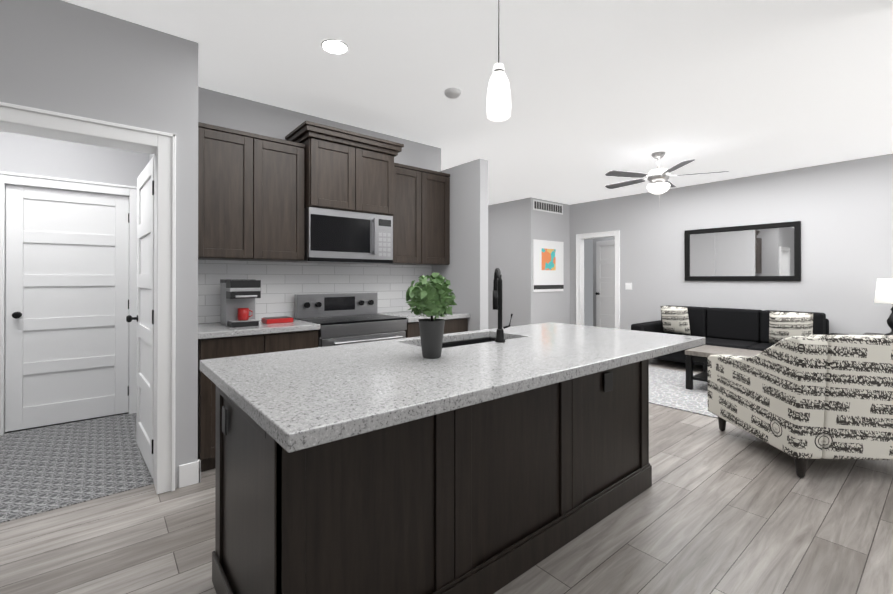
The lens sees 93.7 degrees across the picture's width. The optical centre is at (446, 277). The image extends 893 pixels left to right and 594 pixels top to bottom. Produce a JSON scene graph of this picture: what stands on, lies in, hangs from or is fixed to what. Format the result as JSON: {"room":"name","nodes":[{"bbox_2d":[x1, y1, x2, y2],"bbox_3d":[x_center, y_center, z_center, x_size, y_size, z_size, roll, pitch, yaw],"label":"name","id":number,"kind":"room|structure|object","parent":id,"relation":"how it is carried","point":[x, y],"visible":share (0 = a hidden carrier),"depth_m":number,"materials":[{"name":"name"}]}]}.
{"room":"kitchen","nodes":[
{"label":"kitchen","id":0,"kind":"room"},
{"bbox_2d":[0,131,148,186],"bbox_3d":[-3.719,-0.091,3.345,2.185,2.720,0.115,0,0,-39],"label":"wall","id":1,"kind":"structure","parent":0,"point":[32,155],"depth_m":3.63,"materials":[{"name":"grey paint"}]},
{"bbox_2d":[5,185,128,432],"bbox_3d":[-3.288,0.255,3.675,0.805,2.023,0.180,0,0,-39],"label":"door","id":2,"kind":"structure","parent":1,"relation":"in","point":[66,314],"depth_m":3.64,"materials":[{"name":"white painted wood"},{"name":"black matte metal"}]},
{"bbox_2d":[0,171,136,434],"bbox_3d":[-3.292,0.210,3.674,0.985,2.120,0.147,0,0,-39],"label":"door frame","id":3,"kind":"structure","parent":1,"relation":"attached to","point":[26,180],"depth_m":3.67,"materials":[{"name":"white wood"}]},
{"bbox_2d":[0,0,197,487],"bbox_3d":[-1.986,-0.094,2.332,1.020,2.720,0.170,0,0,-39],"label":"wall","id":4,"kind":"structure","parent":0,"point":[61,56],"depth_m":2.38,"materials":[{"name":"grey paint"}]},
{"bbox_2d":[0,102,175,493],"bbox_3d":[-2.059,0.206,2.271,0.970,2.120,0.234,0,0,-39],"label":"door frame","id":5,"kind":"structure","parent":4,"relation":"attached to","point":[160,146],"depth_m":2.46,"materials":[{"name":"white wood"}]},
{"bbox_2d":[126,156,153,477],"bbox_3d":[-2.080,0.248,2.913,0.180,2.015,0.790,0,0,-42],"label":"door","id":6,"kind":"structure","parent":4,"relation":"in","point":[144,318],"depth_m":2.89,"materials":[{"name":"white painted wood"},{"name":"black matte metal"}]},
{"bbox_2d":[179,459,200,487],"bbox_3d":[-0.043,1.199,2.467,11.160,0.135,11.800,0,0,-39],"label":"baseboard","id":7,"kind":"structure","parent":4,"relation":"attached to","point":[189,473],"depth_m":2.55,"materials":[{"name":"white wood"}]},
{"bbox_2d":[198,87,440,323],"bbox_3d":[-1.051,-0.089,3.944,2.470,2.720,0.115,0,0,-39],"label":"wall","id":8,"kind":"structure","parent":0,"point":[216,108],"depth_m":3.52,"materials":[{"name":"grey paint"}]},
{"bbox_2d":[198,122,304,261],"bbox_3d":[-1.544,-0.606,3.251,0.785,0.940,0.327,0,0,-39],"label":"upper cabinet","id":9,"kind":"object","parent":8,"relation":"attached to","point":[251,190],"visible":0.92,"depth_m":3.11,"materials":[{"name":"brown wood"}]},
{"bbox_2d":[198,259,431,322],"bbox_3d":[-1.065,0.108,3.850,2.326,0.485,0.010,0,0,-39],"label":"backsplash","id":10,"kind":"structure","parent":8,"relation":"attached to","point":[283,284],"depth_m":3.65,"materials":[{"name":"white tile"}]},
{"bbox_2d":[285,121,403,215],"bbox_3d":[-0.886,-0.887,3.695,0.905,0.645,0.477,0,0,-39],"label":"upper cabinet","id":11,"kind":"object","parent":8,"relation":"attached to","point":[345,170],"visible":0.96,"depth_m":3.51,"materials":[{"name":"brown wood"}]},
{"bbox_2d":[294,207,392,263],"bbox_3d":[-0.901,-0.345,3.711,0.781,0.432,0.432,0,0,-39],"label":"microwave","id":12,"kind":"object","parent":11,"relation":"attached to","point":[339,236],"visible":0.98,"depth_m":3.54,"materials":[{"name":"silver metal"}]},
{"bbox_2d":[390,163,449,264],"bbox_3d":[-0.346,-0.603,4.234,0.726,0.940,0.327,0,0,-39],"label":"upper cabinet","id":13,"kind":"object","parent":8,"relation":"attached to","point":[421,225],"visible":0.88,"depth_m":4.11,"materials":[{"name":"brown wood"}]},
{"bbox_2d":[0,358,892,593],"bbox_3d":[0.660,1.320,3.691,14.000,0.100,13.000,0,0,-39],"label":"floor","id":14,"kind":"structure","parent":0,"point":[730,509],"depth_m":2.05,"materials":[{"name":"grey wood"}]},
{"bbox_2d":[0,413,153,522],"bbox_3d":[-3.094,1.265,2.653,2.080,0.004,1.780,0,0,-39],"label":"floor","id":15,"kind":"structure","parent":14,"relation":"on","point":[47,468],"depth_m":2.81,"materials":[{"name":"grey tile"}]},
{"bbox_2d":[198,330,317,471],"bbox_3d":[-1.456,0.831,3.138,0.785,0.875,0.607,0,0,-39],"label":"base cabinet","id":16,"kind":"object","parent":14,"relation":"on","point":[213,348],"visible":0.1,"depth_m":2.73,"materials":[{"name":"brown wood"}]},
{"bbox_2d":[198,311,469,338],"bbox_3d":[-0.866,0.372,3.607,2.322,0.040,0.632,0,0,-39],"label":"countertop","id":17,"kind":"structure","parent":16,"relation":"on","point":[212,330],"depth_m":2.99,"materials":[{"name":"stone"}]},
{"bbox_2d":[220,279,260,326],"bbox_3d":[-1.512,0.182,3.079,0.206,0.335,0.359,0,0,-39],"label":"coffee maker","id":18,"kind":"object","parent":17,"relation":"on","point":[239,293],"visible":1,"depth_m":3.02,"materials":[{"name":"silver plastic"}]},
{"bbox_2d":[237,308,252,319],"bbox_3d":[-1.459,0.266,3.035,0.102,0.085,0.075,0,0,-39],"label":"mug","id":19,"kind":"object","parent":18,"relation":"on","point":[243,313],"visible":0.98,"depth_m":3.00,"materials":[{"name":"red ceramic"}]},
{"bbox_2d":[261,316,292,323],"bbox_3d":[-1.321,0.331,3.271,0.200,0.039,0.140,0,0,-39],"label":"tray","id":20,"kind":"object","parent":17,"relation":"on","point":[280,319],"visible":1,"depth_m":3.22,"materials":[{"name":"red plastic"}]},
{"bbox_2d":[295,293,406,346],"bbox_3d":[-0.802,0.708,3.588,0.775,1.125,0.627,0,0,-39],"label":"range","id":21,"kind":"object","parent":14,"relation":"on","point":[345,318],"visible":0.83,"depth_m":3.56,"materials":[{"name":"silver metal"}]},
{"bbox_2d":[212,337,651,593],"bbox_3d":[0.135,0.826,2.142,2.224,0.878,0.792,0,0,-39],"label":"kitchen island","id":22,"kind":"object","parent":14,"relation":"on","point":[493,496],"visible":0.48,"depth_m":1.56,"materials":[{"name":"brown wood"}]},
{"bbox_2d":[200,322,704,452],"bbox_3d":[0.234,0.364,2.074,2.375,0.042,1.075,0,0,-39],"label":"island countertop","id":23,"kind":"structure","parent":22,"relation":"on","point":[289,401],"depth_m":1.50,"materials":[{"name":"stone"}]},
{"bbox_2d":[406,273,456,358],"bbox_3d":[-0.064,0.160,1.796,0.232,0.362,0.226,0,0,-39],"label":"boxwood plant","id":24,"kind":"object","parent":23,"relation":"on","point":[431,297],"visible":1,"depth_m":1.75,"materials":[{"name":"green plant"}]},
{"bbox_2d":[442,337,495,347],"bbox_3d":[0.109,0.506,2.355,0.708,0.239,0.328,0,0,-39],"label":"island sink","id":25,"kind":"object","parent":23,"relation":"in","point":[466,342],"visible":0.04,"depth_m":2.57,"materials":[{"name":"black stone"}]},
{"bbox_2d":[493,268,512,342],"bbox_3d":[0.290,0.145,2.297,0.149,0.397,0.203,0,0,-39],"label":"island faucet","id":26,"kind":"object","parent":23,"relation":"on","point":[497,292],"visible":1,"depth_m":2.22,"materials":[{"name":"black metal"}]},
{"bbox_2d":[405,318,467,337],"bbox_3d":[-0.257,0.834,4.122,0.726,0.875,0.607,0,0,-39],"label":"base cabinet","id":27,"kind":"object","parent":14,"relation":"on","point":[450,326],"visible":0.06,"depth_m":3.96,"materials":[{"name":"brown wood"}]},
{"bbox_2d":[595,240,614,327],"bbox_3d":[3.196,0.273,8.144,0.180,2.000,0.726,0,0,-24],"label":"hall door","id":28,"kind":"structure","parent":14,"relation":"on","point":[605,284],"depth_m":8.26,"materials":[{"name":"white wood"}]},
{"bbox_2d":[649,366,717,418],"bbox_3d":[2.803,1.268,4.706,1.760,0.010,2.250,0,0,-39],"label":"rug","id":29,"kind":"object","parent":14,"relation":"on","point":[667,388],"visible":0.21,"depth_m":4.59,"materials":[{"name":"white carpet"}]},
{"bbox_2d":[685,345,762,389],"bbox_3d":[3.307,1.042,4.487,0.600,0.438,1.170,0,0,-39],"label":"coffee table","id":30,"kind":"object","parent":29,"relation":"on","point":[703,353],"visible":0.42,"depth_m":4.71,"materials":[{"name":"black wood"}]},
{"bbox_2d":[631,305,848,365],"bbox_3d":[3.857,0.857,5.709,0.960,0.840,2.300,0,0,-39],"label":"sofa","id":31,"kind":"object","parent":14,"relation":"on","point":[747,329],"visible":0.33,"depth_m":5.72,"materials":[{"name":"black fabric"}]},
{"bbox_2d":[660,306,690,334],"bbox_3d":[3.351,0.624,6.136,0.150,0.409,0.409,-14,6,-29],"label":"pillow","id":32,"kind":"object","parent":31,"relation":"on","point":[675,319],"visible":1,"depth_m":6.06,"materials":[{"name":"fabric"}]},
{"bbox_2d":[769,312,812,343],"bbox_3d":[4.171,0.620,5.075,0.409,0.409,0.150,0,12,33],"label":"pillow","id":33,"kind":"object","parent":31,"relation":"on","point":[783,325],"visible":0.83,"depth_m":5.03,"materials":[{"name":"fabric"}]},
{"bbox_2d":[708,335,892,477],"bbox_3d":[2.678,0.818,3.030,1.000,0.900,1.020,0,0,3],"label":"accent chair","id":34,"kind":"object","parent":14,"relation":"on","point":[801,400],"visible":1,"depth_m":2.57,"materials":[{"name":"fabric"}]},
{"bbox_2d":[862,333,884,334],"bbox_3d":[4.959,0.964,4.634,0.500,0.620,0.500,0,0,-39],"label":"end table","id":35,"kind":"object","parent":14,"relation":"on","point":[872,334],"visible":0.04,"depth_m":4.80,"materials":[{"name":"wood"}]},
{"bbox_2d":[874,279,892,334],"bbox_3d":[4.959,0.332,4.636,0.310,0.641,0.310,0,0,-39],"label":"table lamp","id":36,"kind":"object","parent":35,"relation":"on","point":[884,291],"visible":0.96,"depth_m":4.62,"materials":[{"name":"white fabric"}]},
{"bbox_2d":[432,159,487,330],"bbox_3d":[0.119,0.068,4.331,0.110,2.410,0.770,0,0,-39],"label":"wall","id":37,"kind":"structure","parent":0,"point":[465,271],"depth_m":4.11,"materials":[{"name":"grey paint"}]},
{"bbox_2d":[62,0,892,204],"bbox_3d":[0.660,-1.500,3.701,14.000,0.100,13.000,0,0,-39],"label":"ceiling","id":38,"kind":"structure","parent":0,"point":[599,89],"depth_m":3.02,"materials":[{"name":"white paint"}]},
{"bbox_2d":[321,39,348,53],"bbox_3d":[-0.702,-1.450,2.634,0.170,0.006,0.170,0,0,-39],"label":"recessed light","id":39,"kind":"object","parent":38,"relation":"in","point":[335,46],"visible":1,"depth_m":2.62,"materials":[{"name":"white"}]},
{"bbox_2d":[444,88,460,98],"bbox_3d":[0.049,-1.432,3.263,0.130,0.036,0.130,0,0,-39],"label":"smoke detector","id":40,"kind":"object","parent":38,"relation":"attached to","point":[452,93],"visible":1,"depth_m":3.23,"materials":[{"name":"white plastic"}]},
{"bbox_2d":[487,0,510,121],"bbox_3d":[0.241,-1.095,1.932,0.120,0.720,0.120,0,0,-39],"label":"pendant light","id":41,"kind":"object","parent":38,"relation":"hanging from","point":[498,101],"visible":1,"depth_m":1.89,"materials":[{"name":"white glass"}]},
{"bbox_2d":[605,151,728,206],"bbox_3d":[2.457,-1.135,4.912,1.330,0.620,1.308,0,0,-39],"label":"ceiling fan","id":42,"kind":"object","parent":38,"relation":"hanging from","point":[658,177],"visible":1,"depth_m":4.80,"materials":[{"name":"silver metal"}]},
{"bbox_2d":[488,197,569,328],"bbox_3d":[1.102,-0.071,9.170,1.490,2.720,3.100,0,0,-39],"label":"wall","id":43,"kind":"structure","parent":0,"point":[516,228],"depth_m":7.87,"materials":[{"name":"grey paint"}]},
{"bbox_2d":[533,199,562,214],"bbox_3d":[1.906,-1.311,7.817,0.890,0.190,0.011,0,0,-39],"label":"air vent","id":44,"kind":"object","parent":43,"relation":"in","point":[544,206],"visible":1,"depth_m":7.79,"materials":[{"name":"white metal"}]},
{"bbox_2d":[533,239,563,291],"bbox_3d":[1.905,-0.211,7.806,0.900,0.950,0.022,0,0,-39],"label":"artwork","id":45,"kind":"object","parent":43,"relation":"attached to","point":[548,266],"visible":0.86,"depth_m":7.78},
{"bbox_2d":[593,237,614,326],"bbox_3d":[3.685,-0.074,8.379,0.100,2.720,1.600,0,0,-39],"label":"wall","id":46,"kind":"structure","parent":0,"point":[595,240],"depth_m":8.94,"materials":[{"name":"grey paint"}]},
{"bbox_2d":[570,154,892,334],"bbox_3d":[5.298,-0.086,4.851,0.115,2.720,8.900,0,0,-39],"label":"wall","id":47,"kind":"structure","parent":0,"point":[842,211],"depth_m":5.73,"materials":[{"name":"grey paint"}]},
{"bbox_2d":[576,230,619,328],"bbox_3d":[2.842,0.224,7.816,0.147,2.120,0.880,0,0,-39],"label":"door frame","id":48,"kind":"structure","parent":47,"relation":"attached to","point":[580,238],"depth_m":8.05,"materials":[{"name":"white wood"}]},
{"bbox_2d":[625,283,631,289],"bbox_3d":[3.186,0.153,7.321,0.010,0.120,0.120,0,0,-39],"label":"switch plate","id":49,"kind":"object","parent":47,"relation":"attached to","point":[628,286],"visible":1,"depth_m":7.32,"materials":[{"name":"white plastic"}]},
{"bbox_2d":[684,221,800,280],"bbox_3d":[4.211,-0.347,6.056,0.032,0.790,1.420,0,0,-39],"label":"wall mirror","id":50,"kind":"object","parent":47,"relation":"attached to","point":[766,252],"visible":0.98,"depth_m":5.99,"materials":[{"name":"black mirror"}]}
]}

